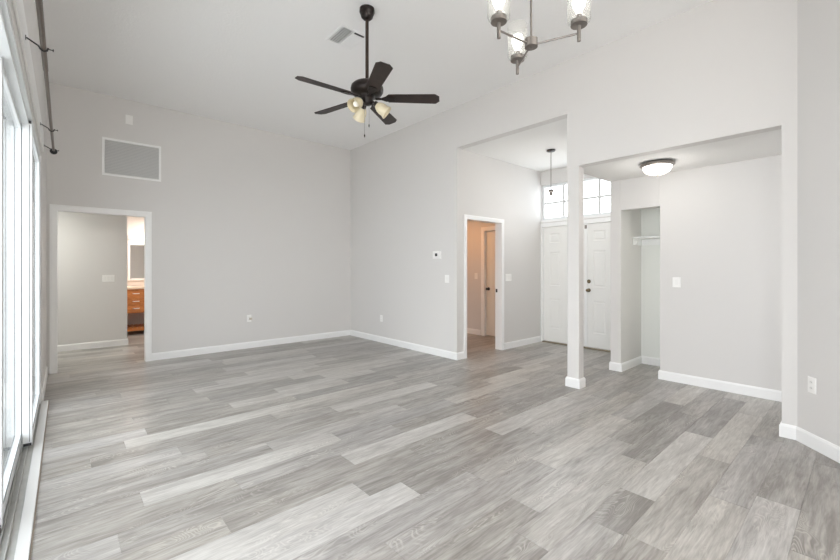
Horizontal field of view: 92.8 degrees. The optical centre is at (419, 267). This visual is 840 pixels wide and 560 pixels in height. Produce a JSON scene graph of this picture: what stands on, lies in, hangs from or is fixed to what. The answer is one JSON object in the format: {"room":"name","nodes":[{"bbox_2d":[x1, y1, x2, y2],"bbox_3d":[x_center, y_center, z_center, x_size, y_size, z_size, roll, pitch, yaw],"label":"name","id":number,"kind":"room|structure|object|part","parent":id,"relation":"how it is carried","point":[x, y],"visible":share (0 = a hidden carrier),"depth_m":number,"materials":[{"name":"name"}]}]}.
{"room":"empty living room","nodes":[
{"label":"empty living room","id":0,"kind":"room"},
{"bbox_2d":[7,0,45,401],"bbox_3d":[-1.114,-0.450,0.823,0.228,3.740,11.110,0,0,-42],"label":"wall","id":1,"kind":"structure","parent":0,"point":[29,5],"depth_m":3.91,"materials":[{"name":"white paint"}]},
{"bbox_2d":[0,56,21,528],"bbox_3d":[-2.511,0.110,2.438,0.051,2.360,1.298,0,0,-42],"label":"door","id":2,"kind":"structure","parent":1,"relation":"in","point":[10,123],"depth_m":2.39,"materials":[{"name":"white metal"}]},
{"bbox_3d":[-2.514,0.098,2.441,0.012,2.215,1.160,0,0,-42],"label":"pane","id":3,"kind":"part","parent":2,"relation":"part of","materials":[{"name":"clear glass"}]},
{"bbox_2d":[0,0,40,403],"bbox_3d":[-1.648,0.115,1.452,0.183,2.410,6.359,0,0,-42],"label":"trim","id":4,"kind":"structure","parent":1,"relation":"attached to","point":[8,47],"depth_m":2.17,"materials":[{"name":"white metal"}]},
{"bbox_2d":[0,404,40,559],"bbox_3d":[-1.669,1.334,1.433,0.248,0.072,6.358,0,0,-42],"label":"trim","id":5,"kind":"structure","parent":1,"relation":"attached to","point":[9,532],"depth_m":2.22,"materials":[{"name":"metal"}]},
{"bbox_2d":[12,0,43,151],"bbox_3d":[-1.468,-1.250,1.405,0.014,0.190,6.850,0,0,-42],"label":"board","id":6,"kind":"object","parent":1,"relation":"attached to","point":[18,5],"visible":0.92,"depth_m":2.32,"materials":[{"name":"white wood"}]},
{"bbox_2d":[22,121,39,446],"bbox_3d":[-3.263,0.110,3.368,0.051,2.360,1.286,0,0,-42],"label":"door","id":7,"kind":"structure","parent":1,"relation":"in","point":[30,156],"depth_m":2.90,"materials":[{"name":"glass"}]},
{"bbox_3d":[-3.266,0.098,3.371,0.012,2.215,1.148,0,0,-42],"label":"pane","id":8,"kind":"part","parent":7,"relation":"part of","materials":[{"name":"clear glass"}]},
{"bbox_2d":[14,400,48,559],"bbox_3d":[-1.568,1.312,1.544,0.050,0.016,6.389,0,0,-42],"label":"trim","id":9,"kind":"structure","parent":1,"relation":"attached to","point":[22,551],"depth_m":2.30,"materials":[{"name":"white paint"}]},
{"bbox_2d":[25,0,58,153],"bbox_3d":[-1.458,-1.198,1.490,0.112,0.072,6.965,0,0,-42],"label":"curtain rod","id":10,"kind":"object","parent":1,"relation":"attached to","point":[39,3],"visible":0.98,"depth_m":2.24,"materials":[{"name":"brown metal"}]},
{"bbox_3d":[-0.696,-1.192,0.652,0.025,0.025,4.700,0,0,-42],"label":"rod","id":11,"kind":"part","parent":10,"relation":"part of","materials":[{"name":"brown metal"}]},
{"bbox_3d":[-2.994,-1.192,3.240,0.021,0.021,2.220,0,0,-42],"label":"rod","id":12,"kind":"part","parent":10,"relation":"part of","materials":[{"name":"brown metal"}]},
{"bbox_2d":[42,366,47,400],"bbox_3d":[-4.162,1.267,4.438,0.014,0.105,1.384,0,0,-42],"label":"baseboard","id":13,"kind":"structure","parent":1,"relation":"attached to","point":[46,371],"depth_m":4.33,"materials":[{"name":"white paint"}]},
{"bbox_2d":[57,211,126,344],"bbox_3d":[-5.973,0.100,6.123,2.400,2.440,0.120,0,0,-42],"label":"wall","id":14,"kind":"structure","parent":0,"point":[90,247],"depth_m":6.54,"materials":[{"name":"white paint"}]},
{"bbox_2d":[57,338,127,351],"bbox_3d":[-5.918,1.267,6.162,2.294,0.105,0.132,0,0,-42],"label":"baseboard","id":15,"kind":"structure","parent":14,"relation":"attached to","point":[88,345],"depth_m":6.55,"materials":[{"name":"white paint"}]},
{"bbox_2d":[102,275,114,281],"bbox_3d":[-5.223,0.175,6.702,0.164,0.116,0.010,0,0,-42],"label":"light switch","id":16,"kind":"object","parent":14,"relation":"attached to","point":[105,278],"visible":1,"depth_m":6.70,"materials":[{"name":"white plastic"}]},
{"bbox_2d":[127,216,143,331],"bbox_3d":[-5.700,0.100,8.646,1.840,2.440,0.100,0,0,-42],"label":"wall","id":17,"kind":"structure","parent":0,"point":[135,225],"depth_m":8.35,"materials":[{"name":"beige paint"}]},
{"bbox_2d":[128,243,143,280],"bbox_3d":[-5.767,-0.130,8.503,0.730,0.780,0.024,0,0,-42],"label":"bathroom mirror","id":18,"kind":"object","parent":17,"relation":"attached to","point":[135,250],"visible":0.45,"depth_m":8.35,"materials":[{"name":"white mirror"}]},
{"bbox_2d":[128,235,143,240],"bbox_3d":[-5.726,-0.625,8.435,0.680,0.108,0.180,0,0,-42],"label":"vanity light","id":19,"kind":"object","parent":17,"relation":"attached to","point":[140,237],"visible":0.34,"depth_m":8.29,"materials":[{"name":"white paint"}]},
{"bbox_2d":[46,82,349,373],"bbox_3d":[-3.043,-0.500,6.459,4.372,3.640,0.120,0,0,-42],"label":"wall","id":20,"kind":"structure","parent":0,"point":[246,221],"depth_m":6.27,"materials":[{"name":"white paint"}]},
{"bbox_2d":[50,204,151,373],"bbox_3d":[-4.253,0.262,5.374,1.066,2.117,0.136,0,0,-42],"label":"trim","id":21,"kind":"structure","parent":20,"relation":"attached to","point":[54,208],"depth_m":5.31,"materials":[{"name":"white paint"}]},
{"bbox_2d":[126,115,132,124],"bbox_3d":[-4.012,-2.045,5.514,0.080,0.124,0.006,0,0,-42],"label":"cover","id":22,"kind":"object","parent":20,"relation":"attached to","point":[129,119],"visible":1,"depth_m":5.51,"materials":[{"name":"white plastic"}]},
{"bbox_2d":[102,137,160,181],"bbox_3d":[-3.980,-1.495,5.537,0.667,0.506,0.014,0,0,-42],"label":"air vent","id":23,"kind":"object","parent":20,"relation":"in","point":[120,158],"visible":1,"depth_m":5.52,"materials":[{"name":"white metal"}]},
{"bbox_2d":[247,315,251,321],"bbox_3d":[-2.799,0.830,6.562,0.072,0.116,0.050,0,0,-42],"label":"wall outlet","id":24,"kind":"object","parent":20,"relation":"attached to","point":[249,318],"visible":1,"depth_m":6.57,"materials":[{"name":"white plastic"}]},
{"bbox_2d":[151,330,349,360],"bbox_3d":[-2.598,1.267,6.764,3.272,0.105,0.014,0,0,-42],"label":"baseboard","id":25,"kind":"structure","parent":20,"relation":"attached to","point":[245,345],"depth_m":6.50,"materials":[{"name":"white paint"}]},
{"bbox_2d":[43,0,712,149],"bbox_3d":[0.483,-2.370,2.242,4.700,0.100,11.110,0,0,-42],"label":"ceiling","id":26,"kind":"structure","parent":0,"point":[239,62],"depth_m":4.22,"materials":[{"name":"white paint"}]},
{"bbox_2d":[325,24,364,49],"bbox_3d":[-0.739,-2.314,4.025,0.300,0.012,0.330,0,0,-42],"label":"ceiling vent","id":27,"kind":"object","parent":26,"relation":"in","point":[346,37],"visible":0.94,"depth_m":4.01,"materials":[{"name":"white paint"}]},
{"bbox_2d":[295,4,438,136],"bbox_3d":[-0.512,-1.745,3.558,1.219,1.150,1.251,0,0,-42],"label":"ceiling fan","id":28,"kind":"object","parent":26,"relation":"hanging from","point":[365,90],"visible":1,"depth_m":3.54,"materials":[{"name":"brown metal"}]},
{"bbox_3d":[-0.803,-1.521,3.333,0.483,0.033,0.133,0,0,-39],"label":"blade","id":29,"kind":"part","parent":28,"relation":"part of","materials":[{"name":"brown wood"}]},
{"bbox_3d":[-0.811,-1.521,3.817,0.483,0.033,0.133,0,0,33],"label":"blade","id":30,"kind":"part","parent":28,"relation":"part of","materials":[{"name":"brown wood"}]},
{"bbox_3d":[-0.550,-1.415,3.455,0.144,0.140,0.120,0,0,-42],"label":"lamp shade","id":31,"kind":"part","parent":28,"relation":"part of","materials":[{"name":"beige glass"}]},
{"bbox_3d":[-0.546,-1.415,3.706,0.120,0.139,0.145,0,0,-42],"label":"lamp shade","id":32,"kind":"part","parent":28,"relation":"part of","materials":[{"name":"beige glass"}]},
{"bbox_3d":[-0.474,-1.609,3.580,0.292,0.162,0.292,0,0,-42],"label":"motor","id":33,"kind":"part","parent":28,"relation":"part of","materials":[{"name":"brown metal"}]},
{"bbox_3d":[-0.341,-1.521,3.192,0.133,0.033,0.483,0,0,-21],"label":"blade","id":34,"kind":"part","parent":28,"relation":"part of","materials":[{"name":"brown wood"}]},
{"bbox_3d":[-0.323,-1.415,3.591,0.140,0.139,0.133,0,0,-42],"label":"lamp shade","id":35,"kind":"part","parent":28,"relation":"part of","materials":[{"name":"beige glass"}]},
{"bbox_3d":[-0.354,-1.521,3.974,0.133,0.033,0.483,0,0,15],"label":"blade","id":36,"kind":"part","parent":28,"relation":"part of","materials":[{"name":"brown wood"}]},
{"bbox_3d":[-0.063,-1.521,3.587,0.483,0.033,0.133,0,0,-3],"label":"blade","id":37,"kind":"part","parent":28,"relation":"part of","materials":[{"name":"brown wood"}]},
{"bbox_2d":[487,0,590,74],"bbox_3d":[0.515,-1.679,1.889,0.448,1.280,0.472,0,0,-42],"label":"chandelier","id":38,"kind":"object","parent":26,"relation":"hanging from","point":[499,19],"visible":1,"depth_m":1.83,"materials":[{"name":"silver metal"}]},
{"bbox_3d":[0.356,-1.207,1.808,0.062,0.094,0.062,0,0,-42],"label":"bulb","id":39,"kind":"part","parent":38,"relation":"part of","materials":[{"name":"white glass"}]},
{"bbox_3d":[0.433,-1.075,1.859,0.185,0.009,0.010,0,0,-34],"label":"arm","id":40,"kind":"part","parent":38,"relation":"part of","materials":[{"name":"silver metal"}]},
{"bbox_3d":[0.522,-1.207,2.141,0.062,0.094,0.062,0,0,-42],"label":"bulb","id":41,"kind":"part","parent":38,"relation":"part of","materials":[{"name":"white glass"}]},
{"bbox_3d":[0.528,-1.075,2.049,0.010,0.009,0.185,0,0,-4],"label":"arm","id":42,"kind":"part","parent":38,"relation":"part of","materials":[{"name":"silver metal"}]},
{"bbox_3d":[0.536,-1.698,1.927,0.011,1.187,0.011,0,0,-42],"label":"stem","id":43,"kind":"part","parent":38,"relation":"part of","materials":[{"name":"silver metal"}]},
{"bbox_3d":[0.645,-1.075,1.872,0.185,0.009,0.010,0,0,26],"label":"arm","id":44,"kind":"part","parent":38,"relation":"part of","materials":[{"name":"silver metal"}]},
{"bbox_3d":[0.728,-1.212,1.831,0.103,0.175,0.103,0,0,-42],"label":"lamp shade","id":45,"kind":"part","parent":38,"relation":"part of","materials":[{"name":"clear glass"}]},
{"bbox_3d":[0.728,-1.207,1.831,0.062,0.094,0.062,0,0,-42],"label":"bulb","id":46,"kind":"part","parent":38,"relation":"part of","materials":[{"name":"white glass"}]},
{"bbox_2d":[29,406,807,558],"bbox_3d":[-0.175,1.381,3.924,8.150,0.118,14.700,0,0,-42],"label":"subfloor","id":47,"kind":"structure","parent":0,"point":[742,406],"depth_m":2.26,"materials":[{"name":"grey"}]},
{"bbox_2d":[31,330,839,559],"bbox_3d":[-0.279,1.321,3.943,8.020,0.002,14.694,0,0,-42],"label":"floor","id":48,"kind":"structure","parent":0,"point":[349,447],"depth_m":2.70,"materials":[{"name":"grey wood"}]},
{"bbox_2d":[127,286,143,331],"bbox_3d":[-5.588,0.850,8.264,1.180,0.940,0.600,0,0,-42],"label":"bathroom vanity","id":49,"kind":"object","parent":48,"relation":"on","point":[135,294],"visible":0.19,"depth_m":7.90,"materials":[{"name":"brown wood"}]},
{"bbox_2d":[127,324,143,331],"bbox_3d":[-5.605,1.208,8.276,1.028,0.073,0.540,0,0,-42],"label":"slatted shelf","id":50,"kind":"object","parent":49,"relation":"attached to","point":[136,327],"depth_m":7.97,"materials":[{"name":"brown wood"}]},
{"bbox_3d":[-5.656,0.515,7.858,0.440,0.150,0.016,0,0,-42],"label":"drawer","id":51,"kind":"part","parent":49,"relation":"part of","materials":[{"name":"brown wood"}]},
{"bbox_3d":[-5.656,0.667,7.858,0.440,0.125,0.016,0,0,-42],"label":"drawer","id":52,"kind":"part","parent":49,"relation":"part of","materials":[{"name":"brown wood"}]},
{"bbox_3d":[-5.656,0.807,7.858,0.440,0.125,0.016,0,0,-42],"label":"drawer","id":53,"kind":"part","parent":49,"relation":"part of","materials":[{"name":"brown wood"}]},
{"bbox_2d":[127,286,143,288],"bbox_3d":[-5.595,0.400,8.272,1.180,0.039,0.580,0,0,-42],"label":"countertop","id":54,"kind":"structure","parent":49,"relation":"on","point":[128,287],"depth_m":7.92,"materials":[{"name":"white stone"}]},
{"bbox_2d":[467,220,494,329],"bbox_3d":[0.771,0.100,8.409,0.120,2.440,3.450,0,0,-42],"label":"wall","id":55,"kind":"structure","parent":0,"point":[473,227],"depth_m":7.96,"materials":[{"name":"white paint"}]},
{"bbox_2d":[467,328,480,334],"bbox_3d":[0.413,1.267,8.710,0.014,0.105,2.325,0,0,-42],"label":"baseboard","id":56,"kind":"structure","parent":55,"relation":"attached to","point":[469,330],"depth_m":7.95,"materials":[{"name":"white paint"}]},
{"bbox_2d":[481,226,494,335],"bbox_3d":[1.545,0.263,7.524,0.136,2.115,0.910,0,0,-42],"label":"trim","id":57,"kind":"structure","parent":55,"relation":"attached to","point":[484,230],"depth_m":7.79,"materials":[{"name":"white paint"}]},
{"bbox_2d":[486,231,494,335],"bbox_3d":[1.528,0.299,7.510,0.110,2.018,0.750,0,0,-42],"label":"door","id":58,"kind":"structure","parent":55,"relation":"in","point":[490,235],"depth_m":7.73,"materials":[{"name":"beige paint"}]},
{"bbox_2d":[463,150,540,350],"bbox_3d":[1.358,-0.203,6.543,2.080,3.045,0.120,0,0,-42],"label":"wall","id":59,"kind":"structure","parent":0,"point":[492,188],"depth_m":6.63,"materials":[{"name":"white paint"}]},
{"bbox_2d":[464,214,503,358],"bbox_3d":[0.960,0.269,6.178,0.954,2.102,0.136,0,0,-42],"label":"trim","id":60,"kind":"structure","parent":59,"relation":"attached to","point":[499,223],"depth_m":6.43,"materials":[{"name":"white paint"}]},
{"bbox_2d":[505,274,511,280],"bbox_3d":[1.450,0.155,6.537,0.164,0.116,0.010,0,0,-42],"label":"light switch","id":61,"kind":"object","parent":59,"relation":"attached to","point":[508,277],"visible":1,"depth_m":6.53,"materials":[{"name":"white plastic"}]},
{"bbox_2d":[504,336,540,349],"bbox_3d":[1.762,1.267,6.811,1.075,0.105,0.014,0,0,-42],"label":"baseboard","id":62,"kind":"structure","parent":59,"relation":"attached to","point":[513,344],"depth_m":6.78,"materials":[{"name":"white paint"}]},
{"bbox_2d":[463,118,566,171],"bbox_3d":[1.977,-1.775,5.959,2.230,0.100,1.815,0,0,-42],"label":"ceiling","id":63,"kind":"structure","parent":0,"point":[528,148],"depth_m":5.77,"materials":[{"name":"white paint"}]},
{"bbox_2d":[547,149,554,195],"bbox_3d":[1.915,-1.387,5.843,0.124,0.674,0.123,0,0,-42],"label":"pendant light","id":64,"kind":"object","parent":63,"relation":"hanging from","point":[550,191],"visible":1,"depth_m":5.82,"materials":[{"name":"brown metal"}]},
{"bbox_2d":[548,189,553,195],"bbox_3d":[1.915,-1.100,5.843,0.084,0.100,0.084,0,0,-42],"label":"socket","id":65,"kind":"object","parent":64,"relation":"attached to","point":[550,191],"depth_m":5.82,"materials":[{"name":"black metal"}]},
{"bbox_2d":[567,166,583,378],"bbox_3d":[1.733,0.100,4.456,0.110,2.440,0.138,0,0,-42],"label":"column","id":66,"kind":"structure","parent":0,"point":[575,175],"depth_m":4.42,"materials":[{"name":"white paint"}]},
{"bbox_2d":[565,376,585,388],"bbox_3d":[1.733,1.267,4.456,0.138,0.105,0.166,0,0,-42],"label":"baseboard","id":67,"kind":"structure","parent":66,"relation":"attached to","point":[570,382],"depth_m":4.41,"materials":[{"name":"white paint"}]},
{"bbox_2d":[541,167,610,222],"bbox_3d":[2.799,-0.203,6.599,0.150,3.045,1.950,0,0,-42],"label":"wall","id":68,"kind":"structure","parent":0,"point":[555,176],"depth_m":6.99,"materials":[{"name":"white paint"}]},
{"bbox_2d":[544,224,586,345],"bbox_3d":[2.505,0.286,6.900,0.060,2.028,0.799,0,0,-42],"label":"door","id":69,"kind":"structure","parent":68,"relation":"in","point":[555,238],"depth_m":7.00,"materials":[{"name":"white paint"}]},
{"bbox_2d":[540,217,610,341],"bbox_3d":[2.754,0.261,6.612,0.140,2.118,1.627,0,0,-42],"label":"trim","id":70,"kind":"structure","parent":68,"relation":"attached to","point":[606,219],"depth_m":7.15,"materials":[{"name":"white paint"}]},
{"bbox_2d":[540,214,610,222],"bbox_3d":[2.708,-0.828,6.571,0.022,0.035,1.627,0,0,-42],"label":"trim","id":71,"kind":"structure","parent":68,"relation":"attached to","point":[605,215],"depth_m":6.55,"materials":[{"name":"white paint"}]},
{"bbox_2d":[542,177,610,220],"bbox_3d":[2.769,-1.163,6.625,0.060,0.633,1.626,0,0,-42],"label":"window","id":72,"kind":"structure","parent":68,"relation":"in","point":[563,184],"depth_m":6.90,"materials":[{"name":"white wood"}]},
{"bbox_2d":[542,340,610,351],"bbox_3d":[2.750,1.311,6.601,0.120,0.018,1.578,0,0,-42],"label":"trim","id":73,"kind":"structure","parent":68,"relation":"attached to","point":[543,340],"depth_m":6.55,"materials":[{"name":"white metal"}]},
{"bbox_2d":[586,222,610,349],"bbox_3d":[3.001,0.286,6.300,0.116,2.028,0.789,0,0,-42],"label":"door","id":74,"kind":"structure","parent":68,"relation":"in","point":[598,290],"depth_m":6.45,"materials":[{"name":"white paint"}]},
{"bbox_2d":[350,0,839,446],"bbox_3d":[2.090,-0.500,3.640,0.922,3.640,11.152,0,0,-35],"label":"wall","id":75,"kind":"structure","parent":0,"point":[715,70],"depth_m":3.77,"materials":[{"name":"white paint"}]},
{"bbox_2d":[350,330,463,359],"bbox_3d":[-0.369,1.267,6.832,0.151,0.105,2.874,0,0,-42],"label":"baseboard","id":76,"kind":"structure","parent":75,"relation":"attached to","point":[430,350],"depth_m":6.46,"materials":[{"name":"white paint"}]},
{"bbox_2d":[433,251,440,258],"bbox_3d":[0.253,-0.195,6.023,0.021,0.116,0.170,0,0,-42],"label":"thermostat","id":77,"kind":"object","parent":75,"relation":"attached to","point":[436,254],"visible":1,"depth_m":6.01,"materials":[{"name":"white plastic"}]},
{"bbox_2d":[445,275,448,282],"bbox_3d":[0.393,0.160,5.873,0.010,0.116,0.084,0,0,-42],"label":"light switch","id":78,"kind":"object","parent":75,"relation":"attached to","point":[446,276],"visible":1,"depth_m":5.87,"materials":[{"name":"white plastic"}]},
{"bbox_2d":[779,421,839,462],"bbox_3d":[2.941,1.267,2.074,0.506,0.105,2.219,0,0,-15],"label":"baseboard","id":79,"kind":"structure","parent":75,"relation":"attached to","point":[816,443],"depth_m":2.93,"materials":[{"name":"white paint"}]},
{"bbox_2d":[808,376,815,393],"bbox_3d":[2.873,0.860,2.933,0.009,0.116,0.072,0,0,7],"label":"wall outlet","id":80,"kind":"object","parent":75,"relation":"attached to","point":[811,381],"visible":1,"depth_m":2.93,"materials":[{"name":"white plastic"}]},
{"bbox_2d":[611,180,640,362],"bbox_3d":[2.929,-0.203,5.504,1.110,3.045,0.130,0,0,-42],"label":"wall","id":81,"kind":"structure","parent":0,"point":[625,225],"depth_m":5.17,"materials":[{"name":"white paint"}]},
{"bbox_2d":[641,208,659,357],"bbox_3d":[3.470,0.100,5.159,0.100,2.440,1.105,0,0,-42],"label":"wall","id":82,"kind":"structure","parent":0,"point":[650,218],"depth_m":5.45,"materials":[{"name":"white paint"}]},
{"bbox_2d":[633,236,659,245],"bbox_3d":[3.316,-0.361,5.022,0.309,0.103,1.103,0,0,-42],"label":"closet shelf","id":83,"kind":"object","parent":82,"relation":"attached to","point":[645,240],"visible":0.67,"depth_m":5.38,"materials":[{"name":"white paint"}]},
{"bbox_2d":[583,129,781,180],"bbox_3d":[3.317,-1.170,4.103,1.770,0.100,2.730,0,0,-42],"label":"ceiling","id":84,"kind":"structure","parent":0,"point":[766,144],"depth_m":4.01,"materials":[{"name":"white paint"}]},
{"bbox_2d":[640,159,675,176],"bbox_3d":[2.518,-1.042,4.243,0.328,0.156,0.328,0,0,-42],"label":"flush light","id":85,"kind":"object","parent":84,"relation":"attached to","point":[657,167],"visible":1,"depth_m":4.15,"materials":[{"name":"white glass"}]},
{"bbox_2d":[621,155,781,390],"bbox_3d":[3.467,0.100,4.153,0.120,2.440,2.605,0,0,-42],"label":"wall","id":86,"kind":"structure","parent":0,"point":[721,224],"depth_m":4.31,"materials":[{"name":"white paint"}]},
{"bbox_2d":[672,277,680,286],"bbox_3d":[2.965,0.165,4.619,0.010,0.116,0.084,0,0,-42],"label":"light switch","id":87,"kind":"object","parent":86,"relation":"attached to","point":[676,281],"visible":1,"depth_m":4.62,"materials":[{"name":"white plastic"}]},
{"bbox_2d":[609,356,781,401],"bbox_3d":[3.617,1.267,4.395,0.694,0.105,2.729,0,0,-42],"label":"baseboard","id":88,"kind":"structure","parent":86,"relation":"attached to","point":[770,394],"depth_m":4.43,"materials":[{"name":"white paint"}]}
]}

